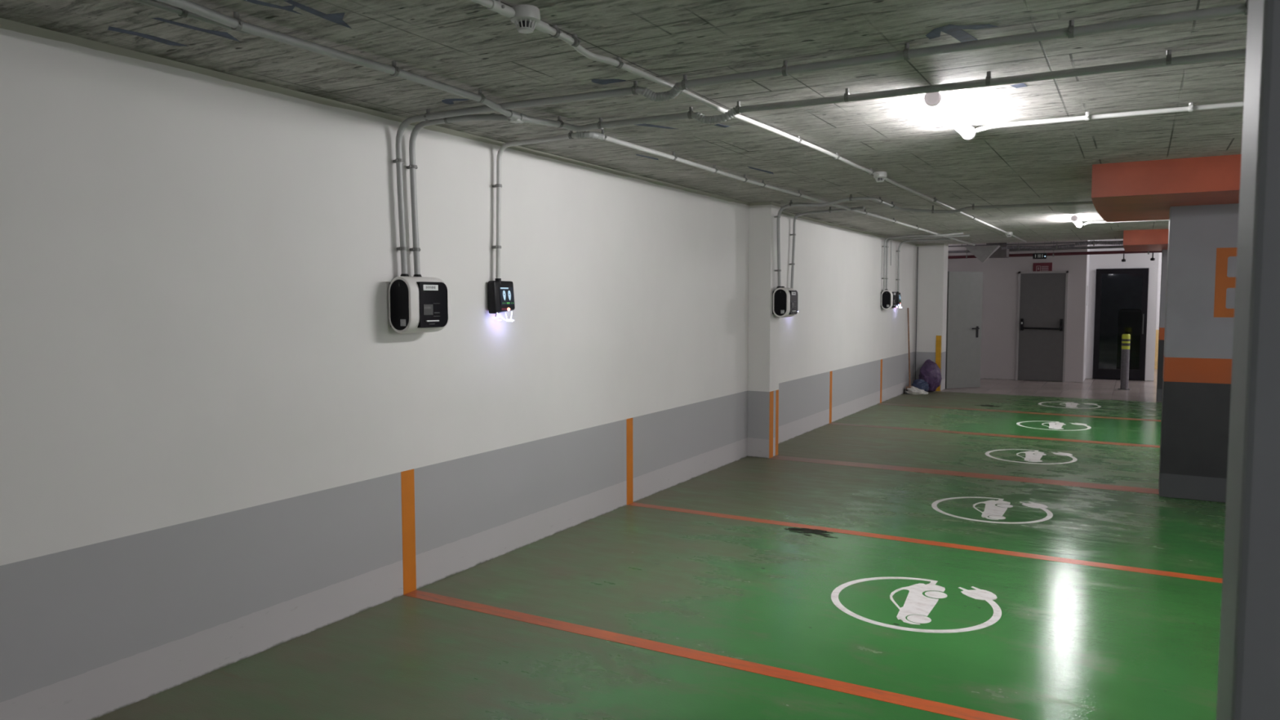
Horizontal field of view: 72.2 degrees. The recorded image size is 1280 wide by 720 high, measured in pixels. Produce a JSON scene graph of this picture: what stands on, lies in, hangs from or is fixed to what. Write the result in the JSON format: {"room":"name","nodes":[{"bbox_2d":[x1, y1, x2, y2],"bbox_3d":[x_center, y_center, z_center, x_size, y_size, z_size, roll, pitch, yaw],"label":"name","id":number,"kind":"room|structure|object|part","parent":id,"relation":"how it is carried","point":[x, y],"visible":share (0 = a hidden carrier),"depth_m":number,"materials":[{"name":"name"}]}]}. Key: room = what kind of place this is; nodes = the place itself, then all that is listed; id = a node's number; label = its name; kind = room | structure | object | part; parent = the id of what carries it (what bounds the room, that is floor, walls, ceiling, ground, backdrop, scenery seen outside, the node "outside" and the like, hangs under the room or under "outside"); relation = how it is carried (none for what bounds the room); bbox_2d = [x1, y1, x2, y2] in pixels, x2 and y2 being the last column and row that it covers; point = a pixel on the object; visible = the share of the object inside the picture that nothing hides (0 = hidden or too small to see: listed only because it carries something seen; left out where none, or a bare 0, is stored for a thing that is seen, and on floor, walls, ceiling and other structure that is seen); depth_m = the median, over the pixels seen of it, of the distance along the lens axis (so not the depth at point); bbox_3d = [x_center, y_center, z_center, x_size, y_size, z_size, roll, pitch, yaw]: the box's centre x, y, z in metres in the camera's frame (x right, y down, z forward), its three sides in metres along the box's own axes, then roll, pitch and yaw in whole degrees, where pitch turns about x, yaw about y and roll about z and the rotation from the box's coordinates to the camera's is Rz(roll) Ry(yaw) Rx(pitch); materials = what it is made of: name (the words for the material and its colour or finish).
{"room":"underground parking garage","nodes":[
{"label":"underground parking garage","id":0,"kind":"room"},
{"bbox_2d":[0,17,915,719],"bbox_3d":[0.385,-0.227,8.060,0.200,2.649,24.400,2,5,29],"label":"wall","id":1,"kind":"structure","parent":0,"point":[213,411],"depth_m":4.25,"materials":[{"name":"paint"}]},
{"bbox_2d":[400,468,416,595],"bbox_3d":[-1.303,0.967,4.947,0.002,0.698,0.100,2,5,29],"label":"stripe","id":2,"kind":"object","parent":1,"relation":"attached to","point":[407,482],"depth_m":4.95,"materials":[{"name":"orange paint"}]},
{"bbox_2d":[388,273,450,333],"bbox_3d":[-1.205,-0.312,4.839,0.195,0.321,0.333,2,5,29],"label":"charger","id":3,"kind":"object","parent":1,"relation":"attached to","point":[417,303],"visible":1,"depth_m":4.72,"materials":[{"name":"white plastic"}]},
{"bbox_3d":[-1.286,-0.295,4.699,0.134,0.272,0.005,2,5,29],"label":"panel","id":4,"kind":"part","parent":3,"relation":"part of","materials":[{"name":"black plastic"}]},
{"bbox_3d":[-1.162,-0.304,4.822,0.086,0.248,0.217,2,4,29],"label":"panel","id":5,"kind":"part","parent":3,"relation":"part of","materials":[{"name":"black plastic"}]},
{"bbox_2d":[406,114,508,274],"bbox_3d":[-0.977,-0.883,4.696,0.691,0.874,0.077,2,4,28],"label":"conduit","id":6,"kind":"object","parent":1,"relation":"attached to","point":[412,166],"visible":0.89,"depth_m":4.80,"materials":[{"name":"grey plastic"}]},
{"bbox_2d":[487,278,515,321],"bbox_3d":[-0.864,-0.378,5.530,0.104,0.270,0.201,2,5,29],"label":"charger","id":7,"kind":"object","parent":1,"relation":"attached to","point":[500,293],"visible":1,"depth_m":5.48,"materials":[{"name":"black plastic"}]},
{"bbox_2d":[493,312,513,321],"bbox_3d":[-0.857,-0.289,5.520,0.076,0.095,0.170,2,4,29],"label":"light","id":8,"kind":"object","parent":7,"relation":"attached to","point":[509,320],"depth_m":5.53,"materials":[{"name":"white"}]},
{"bbox_2d":[626,417,632,504],"bbox_3d":[-0.083,0.818,7.096,0.002,0.698,0.100,2,5,29],"label":"stripe","id":9,"kind":"object","parent":1,"relation":"attached to","point":[628,421],"depth_m":7.09,"materials":[{"name":"orange paint"}]},
{"bbox_2d":[746,201,780,458],"bbox_3d":[1.301,-0.307,9.222,0.245,2.649,0.270,2,5,29],"label":"column","id":10,"kind":"structure","parent":1,"relation":"attached to","point":[763,334],"depth_m":9.11,"materials":[{"name":"paint"}]},
{"bbox_2d":[768,391,773,458],"bbox_3d":[1.371,0.674,9.160,0.002,0.698,0.108,2,5,29],"label":"stripe","id":11,"kind":"object","parent":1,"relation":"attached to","point":[771,393],"depth_m":9.16,"materials":[{"name":"orange paint"}]},
{"bbox_2d":[775,389,778,455],"bbox_3d":[1.452,0.664,9.304,0.002,0.698,0.080,2,5,29],"label":"stripe","id":12,"kind":"object","parent":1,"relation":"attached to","point":[777,391],"depth_m":9.30,"materials":[{"name":"orange paint"}]},
{"bbox_2d":[772,286,798,317],"bbox_3d":[1.522,-0.606,9.146,0.195,0.321,0.333,2,5,29],"label":"charger","id":13,"kind":"object","parent":1,"relation":"attached to","point":[784,300],"visible":1,"depth_m":9.02,"materials":[{"name":"grey plastic"}]},
{"bbox_3d":[1.437,-0.600,9.165,0.030,0.240,0.224,2,4,29],"label":"plate","id":14,"kind":"part","parent":13,"relation":"part of","materials":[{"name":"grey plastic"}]},
{"bbox_3d":[1.440,-0.589,9.006,0.134,0.272,0.005,2,5,29],"label":"panel","id":15,"kind":"part","parent":13,"relation":"part of","materials":[{"name":"plastic"}]},
{"bbox_3d":[1.564,-0.598,9.129,0.086,0.248,0.217,2,4,29],"label":"panel","id":16,"kind":"part","parent":13,"relation":"part of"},
{"bbox_2d":[789,206,864,288],"bbox_3d":[1.995,-1.224,9.685,0.187,0.885,1.141,-2,5,-31],"label":"conduit","id":17,"kind":"object","parent":1,"relation":"attached to","point":[830,210],"visible":0.98,"depth_m":10.12,"materials":[{"name":"grey plastic"}]},
{"bbox_2d":[829,370,832,423],"bbox_3d":[2.549,0.496,11.732,0.002,0.698,0.100,2,5,29],"label":"stripe","id":18,"kind":"object","parent":1,"relation":"attached to","point":[831,372],"depth_m":11.73,"materials":[{"name":"orange paint"}]},
{"bbox_2d":[880,359,882,403],"bbox_3d":[3.855,0.337,14.032,0.002,0.698,0.100,2,5,29],"label":"stripe","id":19,"kind":"object","parent":1,"relation":"attached to","point":[881,379],"depth_m":14.03,"materials":[{"name":"orange paint"}]},
{"bbox_2d":[880,288,896,309],"bbox_3d":[3.947,-0.962,13.913,0.195,0.321,0.333,2,5,29],"label":"charger","id":20,"kind":"object","parent":1,"relation":"attached to","point":[888,297],"visible":1,"depth_m":13.78,"materials":[{"name":"grey plastic"}]},
{"bbox_3d":[3.866,-0.944,13.774,0.134,0.272,0.005,2,5,29],"label":"panel","id":21,"kind":"part","parent":20,"relation":"part of","materials":[{"name":"plastic"}]},
{"bbox_3d":[3.990,-0.953,13.896,0.086,0.248,0.217,2,4,29],"label":"panel","id":22,"kind":"part","parent":20,"relation":"part of","materials":[{"name":"plastic"}]},
{"bbox_2d":[890,240,891,265],"bbox_3d":[4.081,-1.746,14.272,0.012,0.420,0.022,2,5,29],"label":"conduit","id":23,"kind":"object","parent":1,"relation":"attached to","point":[891,240],"visible":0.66,"depth_m":14.27,"materials":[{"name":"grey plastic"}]},
{"bbox_2d":[896,291,902,307],"bbox_3d":[4.313,-1.005,14.650,0.104,0.270,0.201,2,5,29],"label":"charger","id":24,"kind":"object","parent":1,"relation":"attached to","point":[898,294],"visible":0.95,"depth_m":14.59,"materials":[{"name":"grey plastic"}]},
{"bbox_3d":[4.305,-1.023,14.652,0.063,0.205,0.201,2,4,29],"label":"casing","id":25,"kind":"part","parent":24,"relation":"part of","materials":[{"name":"black plastic"}]},
{"bbox_2d":[915,246,918,380],"bbox_3d":[5.029,-0.751,15.970,0.012,2.600,0.012,2,5,29],"label":"cable","id":26,"kind":"object","parent":1,"relation":"attached to","point":[917,246],"visible":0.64,"depth_m":15.96,"materials":[{"name":"black plastic"}]},
{"bbox_2d":[881,231,963,290],"bbox_3d":[4.186,-1.463,13.236,0.213,0.849,1.412,-3,5,-37],"label":"conduit","id":27,"kind":"object","parent":1,"relation":"attached to","point":[961,233],"visible":1,"depth_m":13.50,"materials":[{"name":"grey plastic"}]},
{"bbox_2d":[895,238,951,292],"bbox_3d":[4.588,-1.537,14.307,0.928,0.849,0.121,4,5,44],"label":"conduit","id":28,"kind":"object","parent":1,"relation":"attached to","point":[935,239],"visible":0.99,"depth_m":14.52,"materials":[{"name":"grey plastic"}]},
{"bbox_2d":[885,234,969,288],"bbox_3d":[4.413,-1.488,13.580,1.306,0.848,0.062,3,5,35],"label":"conduit","id":29,"kind":"object","parent":1,"relation":"attached to","point":[962,235],"visible":0.86,"depth_m":13.79,"materials":[{"name":"grey plastic"}]},
{"bbox_2d":[913,243,948,391],"bbox_3d":[5.313,-0.781,16.041,0.490,2.649,0.380,2,5,29],"label":"column","id":30,"kind":"structure","parent":1,"relation":"attached to","point":[932,267],"depth_m":15.87,"materials":[{"name":"paint"}]},
{"bbox_2d":[935,335,941,391],"bbox_3d":[5.378,0.060,15.835,0.090,1.000,0.015,2,5,29],"label":"guard","id":31,"kind":"object","parent":1,"relation":"attached to","point":[938,345],"visible":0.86,"depth_m":15.81,"materials":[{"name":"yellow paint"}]},
{"bbox_2d":[945,271,982,388],"bbox_3d":[6.018,-0.555,16.239,0.800,2.150,0.109,-2,4,-22],"label":"door","id":32,"kind":"structure","parent":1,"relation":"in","point":[964,289],"depth_m":16.24,"materials":[{"name":"grey paint"}]},
{"bbox_2d":[0,0,1247,244],"bbox_3d":[4.175,-1.429,4.316,10.400,0.250,21.780,2,5,29],"label":"ceiling","id":33,"kind":"structure","parent":0,"point":[466,45],"depth_m":3.98,"materials":[{"name":"concrete"}]},
{"bbox_2d":[107,26,188,46],"bbox_3d":[-1.869,-1.227,3.338,0.064,0.001,0.300,2,5,32],"label":"paint mark","id":34,"kind":"object","parent":33,"relation":"attached to","point":[113,28],"visible":1,"depth_m":3.32,"materials":[{"name":"paint"}]},
{"bbox_2d":[151,17,239,41],"bbox_3d":[-1.613,-1.220,3.236,0.067,0.001,0.341,3,5,34],"label":"paint mark","id":35,"kind":"object","parent":33,"relation":"attached to","point":[224,34],"visible":1,"depth_m":3.25,"materials":[{"name":"blue paint"}]},
{"bbox_2d":[130,0,262,37],"bbox_3d":[-3.199,-0.995,0.147,0.053,0.028,7.222,2,5,29],"label":"conduit","id":36,"kind":"object","parent":33,"relation":"attached to","point":[181,12],"visible":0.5,"depth_m":3.01,"materials":[{"name":"grey plastic"}]},
{"bbox_2d":[244,0,302,14],"bbox_3d":[-1.240,-1.202,2.960,0.245,0.001,0.084,-4,6,-45],"label":"paint mark","id":37,"kind":"object","parent":33,"relation":"attached to","point":[290,8],"visible":1,"depth_m":2.98,"materials":[{"name":"paint"}]},
{"bbox_2d":[283,0,351,28],"bbox_3d":[-1.091,-1.209,3.064,0.120,0.001,0.330,2,5,29],"label":"paint mark","id":38,"kind":"object","parent":33,"relation":"attached to","point":[337,18],"visible":1,"depth_m":3.07,"materials":[{"name":"blue paint"}]},
{"bbox_2d":[441,98,467,104],"bbox_3d":[-0.941,-1.301,4.407,0.162,0.001,0.090,4,6,45],"label":"paint mark","id":39,"kind":"object","parent":33,"relation":"attached to","point":[449,101],"visible":1,"depth_m":4.41,"materials":[{"name":"paint"}]},
{"bbox_2d":[510,4,540,33],"bbox_3d":[-0.395,-1.170,3.023,0.104,0.076,0.104,2,5,29],"label":"smoke detector","id":40,"kind":"object","parent":33,"relation":"attached to","point":[526,18],"visible":0.94,"depth_m":2.99,"materials":[{"name":"plastic"}]},
{"bbox_2d":[591,79,626,84],"bbox_3d":[-0.147,-1.275,4.008,0.149,0.001,0.108,2,5,29],"label":"paint mark","id":41,"kind":"object","parent":33,"relation":"attached to","point":[595,81],"visible":1,"depth_m":4.02,"materials":[{"name":"paint"}]},
{"bbox_2d":[635,154,658,159],"bbox_3d":[0.057,-1.423,6.158,0.038,0.001,0.319,3,5,36],"label":"paint mark","id":42,"kind":"object","parent":33,"relation":"attached to","point":[636,154],"visible":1,"depth_m":6.16,"materials":[{"name":"paint"}]},
{"bbox_2d":[636,123,676,128],"bbox_3d":[0.095,-1.348,5.060,0.315,0.001,0.062,-2,5,-30],"label":"paint mark","id":43,"kind":"object","parent":33,"relation":"attached to","point":[643,124],"visible":0.81,"depth_m":5.06,"materials":[{"name":"paint"}]},
{"bbox_2d":[155,0,1246,131],"bbox_3d":[-0.786,-0.947,-0.071,4.288,0.096,9.216,2,5,29],"label":"conduit","id":44,"kind":"object","parent":33,"relation":"attached to","point":[236,24],"visible":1,"depth_m":3.80,"materials":[{"name":"grey plastic"}]},
{"bbox_2d":[506,111,523,124],"bbox_3d":[-0.640,-1.249,4.522,0.056,0.048,0.100,2,5,29],"label":"junction box","id":45,"kind":"object","parent":44,"relation":"on","point":[518,121],"visible":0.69,"depth_m":4.51,"materials":[{"name":"plastic"}]},
{"bbox_2d":[714,124,728,127],"bbox_3d":[0.469,-1.348,5.054,0.112,0.001,0.044,-4,5,-44],"label":"paint mark","id":46,"kind":"object","parent":33,"relation":"attached to","point":[717,125],"visible":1,"depth_m":5.06,"materials":[{"name":"paint"}]},
{"bbox_2d":[492,129,974,278],"bbox_3d":[2.797,-1.272,10.295,0.769,0.874,12.199,3,5,34],"label":"conduit","id":47,"kind":"object","parent":33,"relation":"attached to","point":[571,135],"visible":0.99,"depth_m":5.47,"materials":[{"name":"plastic"}]},
{"bbox_2d":[470,0,1026,242],"bbox_3d":[1.173,-1.375,5.748,0.141,0.043,21.301,2,5,30],"label":"conduit","id":48,"kind":"object","parent":33,"relation":"attached to","point":[495,6],"visible":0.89,"depth_m":3.86,"materials":[{"name":"plastic"}]},
{"bbox_2d":[747,166,773,173],"bbox_3d":[0.940,-1.468,6.794,0.040,0.001,0.500,3,5,35],"label":"paint mark","id":49,"kind":"object","parent":33,"relation":"attached to","point":[748,166],"visible":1,"depth_m":6.78,"materials":[{"name":"paint"}]},
{"bbox_2d":[392,0,1248,274],"bbox_3d":[0.863,-0.809,3.577,4.997,0.874,0.107,2,4,29],"label":"conduit","id":50,"kind":"object","parent":33,"relation":"attached to","point":[1071,32],"visible":1,"depth_m":3.61,"materials":[{"name":"grey plastic"}]},
{"bbox_2d":[873,171,887,182],"bbox_3d":[1.891,-1.440,6.913,0.104,0.076,0.104,2,5,29],"label":"smoke detector","id":51,"kind":"object","parent":33,"relation":"attached to","point":[882,175],"visible":0.94,"depth_m":6.88,"materials":[{"name":"plastic"}]},
{"bbox_2d":[773,194,1093,286],"bbox_3d":[3.832,-1.170,8.779,4.932,0.875,1.201,0,4,5],"label":"conduit","id":52,"kind":"object","parent":33,"relation":"attached to","point":[778,270],"visible":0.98,"depth_m":9.00,"materials":[{"name":"grey plastic"}]},
{"bbox_2d":[924,92,976,140],"bbox_3d":[1.640,-1.278,4.608,0.077,0.084,1.060,2,5,29],"label":"ceiling lamp","id":53,"kind":"object","parent":33,"relation":"attached to","point":[935,100],"visible":0.87,"depth_m":4.45,"materials":[{"name":"white plastic"}]},
{"bbox_2d":[925,24,998,42],"bbox_3d":[1.197,-1.229,3.308,0.225,0.001,0.232,0,4,-3],"label":"paint mark","id":54,"kind":"object","parent":33,"relation":"attached to","point":[957,32],"visible":0.94,"depth_m":3.28,"materials":[{"name":"paint"}]},
{"bbox_2d":[1004,231,1013,237],"bbox_3d":[5.488,-1.866,13.056,0.104,0.076,0.104,2,5,29],"label":"smoke detector","id":55,"kind":"object","parent":33,"relation":"attached to","point":[1011,233],"visible":0.95,"depth_m":13.02,"materials":[{"name":"plastic"}]},
{"bbox_2d":[1010,83,1027,88],"bbox_3d":[1.781,-1.285,4.115,0.080,0.001,0.063,-4,5,-44],"label":"paint mark","id":56,"kind":"object","parent":33,"relation":"attached to","point":[1020,85],"visible":1,"depth_m":4.12,"materials":[{"name":"blue paint"}]},
{"bbox_2d":[1071,214,1082,227],"bbox_3d":[5.385,-1.709,10.821,0.077,0.084,1.060,2,5,29],"label":"ceiling lamp","id":57,"kind":"object","parent":33,"relation":"attached to","point":[1074,218],"visible":1,"depth_m":10.52,"materials":[{"name":"white plastic"}]},
{"bbox_2d":[975,101,1244,133],"bbox_3d":[2.913,-1.280,4.427,2.298,0.056,0.050,2,4,28],"label":"conduit","id":58,"kind":"object","parent":33,"relation":"attached to","point":[1190,108],"visible":1,"depth_m":4.64,"materials":[{"name":"plastic"}]},
{"bbox_2d":[1083,219,1168,225],"bbox_3d":[6.568,-1.711,10.672,2.106,0.061,0.056,2,5,29],"label":"conduit","id":59,"kind":"object","parent":33,"relation":"attached to","point":[1091,222],"visible":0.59,"depth_m":11.05,"materials":[{"name":"plastic"}]},
{"bbox_2d":[93,368,1226,719],"bbox_3d":[4.167,1.076,9.805,5.150,0.200,31.000,2,5,29],"label":"floor","id":60,"kind":"structure","parent":0,"point":[1068,641],"depth_m":4.79,"materials":[{"name":"green paint"}]},
{"bbox_2d":[404,590,1019,719],"bbox_3d":[0.830,1.394,3.767,4.900,0.001,0.110,2,5,29],"label":"parking line","id":61,"kind":"object","parent":60,"relation":"on","point":[962,713],"visible":1,"depth_m":4.00,"materials":[{"name":"orange paint"}]},
{"bbox_2d":[784,527,836,537],"bbox_3d":[1.218,1.224,6.234,0.412,0.002,0.189,2,5,29],"label":"oil stain","id":62,"kind":"object","parent":60,"relation":"on","point":[807,531],"visible":1,"depth_m":6.27,"materials":[{"name":"black liquid"}]},
{"bbox_2d":[808,528,826,532],"bbox_3d":[1.257,1.220,6.292,0.163,0.002,0.049,2,4,23],"label":"floor stain","id":63,"kind":"object","parent":62,"relation":"on","point":[809,530],"depth_m":6.27,"materials":[{"name":"black liquid"}]},
{"bbox_2d":[813,532,831,535],"bbox_3d":[1.271,1.226,6.197,0.151,0.002,0.048,3,5,34],"label":"floor stain","id":64,"kind":"object","parent":62,"relation":"on","point":[817,533],"depth_m":6.20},
{"bbox_2d":[904,307,911,394],"bbox_3d":[4.713,-0.157,15.354,0.136,1.501,0.240,2,5,29],"label":"broom","id":65,"kind":"object","parent":60,"relation":"on","point":[909,382],"visible":0.77,"depth_m":15.38,"materials":[{"name":"brown wood"}]},
{"bbox_3d":[4.717,-0.220,15.393,0.027,1.382,0.135,-1,4,-13],"label":"handle","id":66,"kind":"part","parent":65,"relation":"part of","materials":[{"name":"brown wood"}]},
{"bbox_2d":[831,577,1001,632],"bbox_3d":[1.496,1.323,4.793,0.886,0.001,0.882,2,5,29],"label":"charging symbol","id":67,"kind":"object","parent":60,"relation":"on","point":[916,604],"visible":1,"depth_m":4.77,"materials":[{"name":"white paint"}]},
{"bbox_2d":[905,386,928,395],"bbox_3d":[4.809,0.530,15.276,0.399,0.140,0.219,2,5,29],"label":"bag","id":68,"kind":"object","parent":60,"relation":"on","point":[913,390],"visible":1,"depth_m":15.22,"materials":[{"name":"white plastic"}]},
{"bbox_2d":[911,378,928,391],"bbox_3d":[4.941,0.459,15.504,0.314,0.250,0.178,2,5,29],"label":"bag","id":69,"kind":"object","parent":60,"relation":"on","point":[920,384],"visible":0.7,"depth_m":15.44,"materials":[{"name":"blue plastic"}]},
{"bbox_2d":[626,502,1222,582],"bbox_3d":[2.052,1.245,5.920,4.900,0.001,0.100,2,5,29],"label":"parking line","id":70,"kind":"object","parent":60,"relation":"on","point":[664,508],"visible":1,"depth_m":5.89,"materials":[{"name":"orange paint"}]},
{"bbox_2d":[918,359,942,391],"bbox_3d":[5.194,0.278,15.701,0.399,0.583,0.348,2,5,29],"label":"bag","id":71,"kind":"object","parent":60,"relation":"on","point":[930,372],"visible":0.85,"depth_m":15.58,"materials":[{"name":"purple plastic"}]},
{"bbox_2d":[769,455,1159,493],"bbox_3d":[2.922,1.075,8.380,3.498,0.001,0.220,2,4,29],"label":"parking line","id":72,"kind":"object","parent":60,"relation":"on","point":[1142,490],"visible":0.88,"depth_m":8.24,"materials":[{"name":"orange paint"}]},
{"bbox_2d":[974,404,1001,406],"bbox_3d":[5.412,0.710,13.648,0.386,0.002,0.216,4,5,44],"label":"oil stain","id":73,"kind":"object","parent":60,"relation":"on","point":[975,405],"visible":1,"depth_m":13.69,"materials":[{"name":"black liquid"}]},
{"bbox_2d":[931,497,1053,524],"bbox_3d":[2.761,1.176,6.910,0.886,0.001,0.882,2,5,29],"label":"charging symbol","id":74,"kind":"object","parent":60,"relation":"on","point":[990,508],"visible":1,"depth_m":6.90,"materials":[{"name":"white paint"}]},
{"bbox_2d":[827,422,1159,448],"bbox_3d":[4.654,0.927,10.503,4.902,0.001,0.170,2,5,30],"label":"parking line","id":75,"kind":"object","parent":60,"relation":"on","point":[838,424],"visible":0.85,"depth_m":10.65,"materials":[{"name":"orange paint"}]},
{"bbox_2d":[878,403,1160,421],"bbox_3d":[5.876,0.777,12.656,4.909,0.001,0.170,2,5,31],"label":"parking line","id":76,"kind":"object","parent":60,"relation":"on","point":[878,403],"visible":0.69,"depth_m":12.80,"materials":[{"name":"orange paint"}]},
{"bbox_2d":[985,448,1077,464],"bbox_3d":[4.109,1.014,9.244,0.886,0.001,0.882,2,5,29],"label":"charging symbol","id":77,"kind":"object","parent":60,"relation":"on","point":[1029,455],"visible":1,"depth_m":9.26,"materials":[{"name":"white paint"}]},
{"bbox_2d":[1016,421,1091,430],"bbox_3d":[5.407,0.858,11.491,0.886,0.001,0.882,2,5,29],"label":"charging symbol","id":78,"kind":"object","parent":60,"relation":"on","point":[1052,424],"visible":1,"depth_m":11.48,"materials":[{"name":"white paint"}]},
{"bbox_2d":[1038,401,1101,408],"bbox_3d":[6.705,0.704,13.716,0.886,0.001,0.882,2,5,29],"label":"charging symbol","id":79,"kind":"object","parent":60,"relation":"on","point":[1068,404],"visible":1,"depth_m":13.78,"materials":[{"name":"white paint"}]},
{"bbox_2d":[1117,333,1130,390],"bbox_3d":[8.869,0.034,16.049,0.220,1.012,0.220,2,5,29],"label":"bollard","id":80,"kind":"object","parent":60,"relation":"on","point":[1126,338],"visible":1,"depth_m":16.00,"materials":[{"name":"metal"}]},
{"bbox_3d":[8.869,0.170,16.058,0.132,0.740,0.132,2,4,29],"label":"post","id":81,"kind":"part","parent":80,"relation":"part of","materials":[{"name":"metal"}]},
{"bbox_2d":[1115,308,1141,369],"bbox_3d":[10.207,-0.344,18.336,0.420,1.450,0.465,2,5,29],"label":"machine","id":82,"kind":"object","parent":60,"relation":"on","point":[1129,322],"visible":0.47,"depth_m":18.12,"materials":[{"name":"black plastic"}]},
{"bbox_2d":[1123,228,1168,401],"bbox_3d":[8.402,-0.598,13.309,1.935,2.649,2.060,2,5,29],"label":"concrete column","id":83,"kind":"structure","parent":60,"relation":"on","point":[1144,240],"depth_m":14.00,"materials":[{"name":"orange paint"}]},
{"bbox_2d":[1091,154,1241,502],"bbox_3d":[4.850,-0.172,7.171,2.052,2.649,2.430,2,5,29],"label":"concrete column","id":84,"kind":"structure","parent":60,"relation":"on","point":[1198,197],"depth_m":7.12,"materials":[{"name":"paint"}]},
{"bbox_2d":[947,240,1088,382],"bbox_3d":[7.591,-1.075,18.080,2.830,2.950,0.200,2,5,29],"label":"wall","id":85,"kind":"structure","parent":0,"point":[1000,275],"depth_m":17.98,"materials":[{"name":"paint"}]},
{"bbox_2d":[1015,271,1068,382],"bbox_3d":[8.065,-0.675,17.644,0.910,2.210,0.157,2,5,29],"label":"door","id":86,"kind":"structure","parent":85,"relation":"in","point":[1042,295],"depth_m":17.66,"materials":[{"name":"grey paint"}]},
{"bbox_2d":[1032,262,1052,271],"bbox_3d":[8.078,-1.861,17.620,0.350,0.180,0.023,2,5,29],"label":"fire sign","id":87,"kind":"object","parent":85,"relation":"attached to","point":[1037,266],"visible":1,"depth_m":17.61,"materials":[{"name":"red plastic"}]},
{"bbox_2d":[1083,240,1089,381],"bbox_3d":[9.039,-1.068,17.950,0.180,2.950,1.000,2,5,29],"label":"wall","id":88,"kind":"structure","parent":0,"point":[1088,250],"depth_m":17.83,"materials":[{"name":"white paint"}]},
{"bbox_2d":[1085,239,1159,381],"bbox_3d":[9.850,-1.069,17.950,1.230,2.950,0.200,2,5,29],"label":"wall","id":89,"kind":"structure","parent":0,"point":[1133,260],"depth_m":17.77,"materials":[{"name":"white paint"}]},
{"bbox_2d":[1093,268,1148,380],"bbox_3d":[9.772,-0.730,17.866,0.930,2.245,0.104,2,5,29],"label":"door","id":90,"kind":"structure","parent":89,"relation":"in","point":[1100,373],"depth_m":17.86,"materials":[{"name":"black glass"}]},
{"bbox_3d":[10.101,-0.722,17.635,0.027,0.400,0.028,2,4,29],"label":"handle","id":91,"kind":"part","parent":90,"relation":"part of","materials":[{"name":"grey metal"}]},
{"bbox_2d":[1155,252,1161,329],"bbox_3d":[14.282,-1.187,19.573,7.800,2.950,0.200,2,5,29],"label":"wall","id":92,"kind":"structure","parent":0,"point":[1160,253],"depth_m":20.62,"materials":[{"name":"white paint"}]},
{"bbox_2d":[1154,329,1159,368],"bbox_3d":[12.428,-0.237,20.524,1.200,0.930,0.050,2,5,29],"label":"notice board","id":93,"kind":"object","parent":92,"relation":"attached to","point":[1157,331],"visible":0.02,"depth_m":20.66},
{"bbox_2d":[1216,0,1279,719],"bbox_3d":[1.364,0.281,0.636,1.562,2.649,0.185,2,5,29],"label":"pillar","id":94,"kind":"structure","parent":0,"point":[1249,671],"depth_m":0.93,"materials":[{"name":"grey paint"}]},
{"bbox_3d":[11.813,-2.637,17.752,10.400,0.200,9.220,2,5,29],"label":"ceiling","id":95,"kind":"structure","parent":0,"visible":0},
{"bbox_2d":[964,244,1000,262],"bbox_3d":[6.591,-2.175,16.901,0.620,0.590,0.300,2,5,29],"label":"funnel","id":96,"kind":"object","parent":95,"relation":"hanging from","point":[982,253],"visible":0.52,"depth_m":16.82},
{"bbox_2d":[986,242,1008,257],"bbox_3d":[7.049,-2.258,17.298,0.380,0.480,0.350,2,5,29],"label":"box","id":97,"kind":"object","parent":95,"relation":"attached to","point":[999,253],"visible":0.4,"depth_m":17.13,"materials":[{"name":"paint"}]},
{"bbox_2d":[947,244,1124,253],"bbox_3d":[8.507,-2.286,16.785,5.180,0.358,0.062,2,5,29],"label":"pipe","id":98,"kind":"object","parent":95,"relation":"hanging from","point":[1097,246],"visible":0.38,"depth_m":16.95,"materials":[{"name":"metal"}]},
{"bbox_2d":[948,240,1123,247],"bbox_3d":[8.211,-2.296,16.261,5.180,0.265,0.036,2,5,29],"label":"pipe","id":99,"kind":"object","parent":95,"relation":"hanging from","point":[1051,242],"visible":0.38,"depth_m":16.78,"materials":[{"name":"red metal"}]},
{"bbox_2d":[1000,243,1075,249],"bbox_3d":[7.374,-2.239,16.279,1.252,0.379,0.088,2,5,29],"label":"duct","id":100,"kind":"object","parent":95,"relation":"hanging from","point":[1018,246],"visible":0.98,"depth_m":16.26,"materials":[{"name":"grey metal"}]},
{"bbox_2d":[1032,241,1046,258],"bbox_3d":[7.739,-2.215,16.986,0.240,0.515,0.076,2,5,29],"label":"emergency light","id":101,"kind":"object","parent":95,"relation":"hanging from","point":[1035,255],"visible":0.95,"depth_m":16.98,"materials":[{"name":"black plastic"}]},
{"bbox_3d":[7.743,-2.014,17.007,0.240,0.110,0.060,2,4,29],"label":"casing","id":102,"kind":"part","parent":101,"relation":"part of","materials":[{"name":"black plastic"}]},
{"bbox_2d":[947,248,1161,258],"bbox_3d":[7.941,-2.250,17.108,3.880,0.473,0.072,2,5,29],"label":"pipe","id":103,"kind":"object","parent":95,"relation":"hanging from","point":[1053,254],"visible":0.63,"depth_m":16.89,"materials":[{"name":"metal"}]},
{"bbox_2d":[1075,240,1123,245],"bbox_3d":[8.576,-2.222,15.713,1.403,0.340,0.100,2,5,29],"label":"duct","id":104,"kind":"object","parent":95,"relation":"hanging from","point":[1092,242],"visible":0.55,"depth_m":15.85,"materials":[{"name":"grey metal"}]}
]}

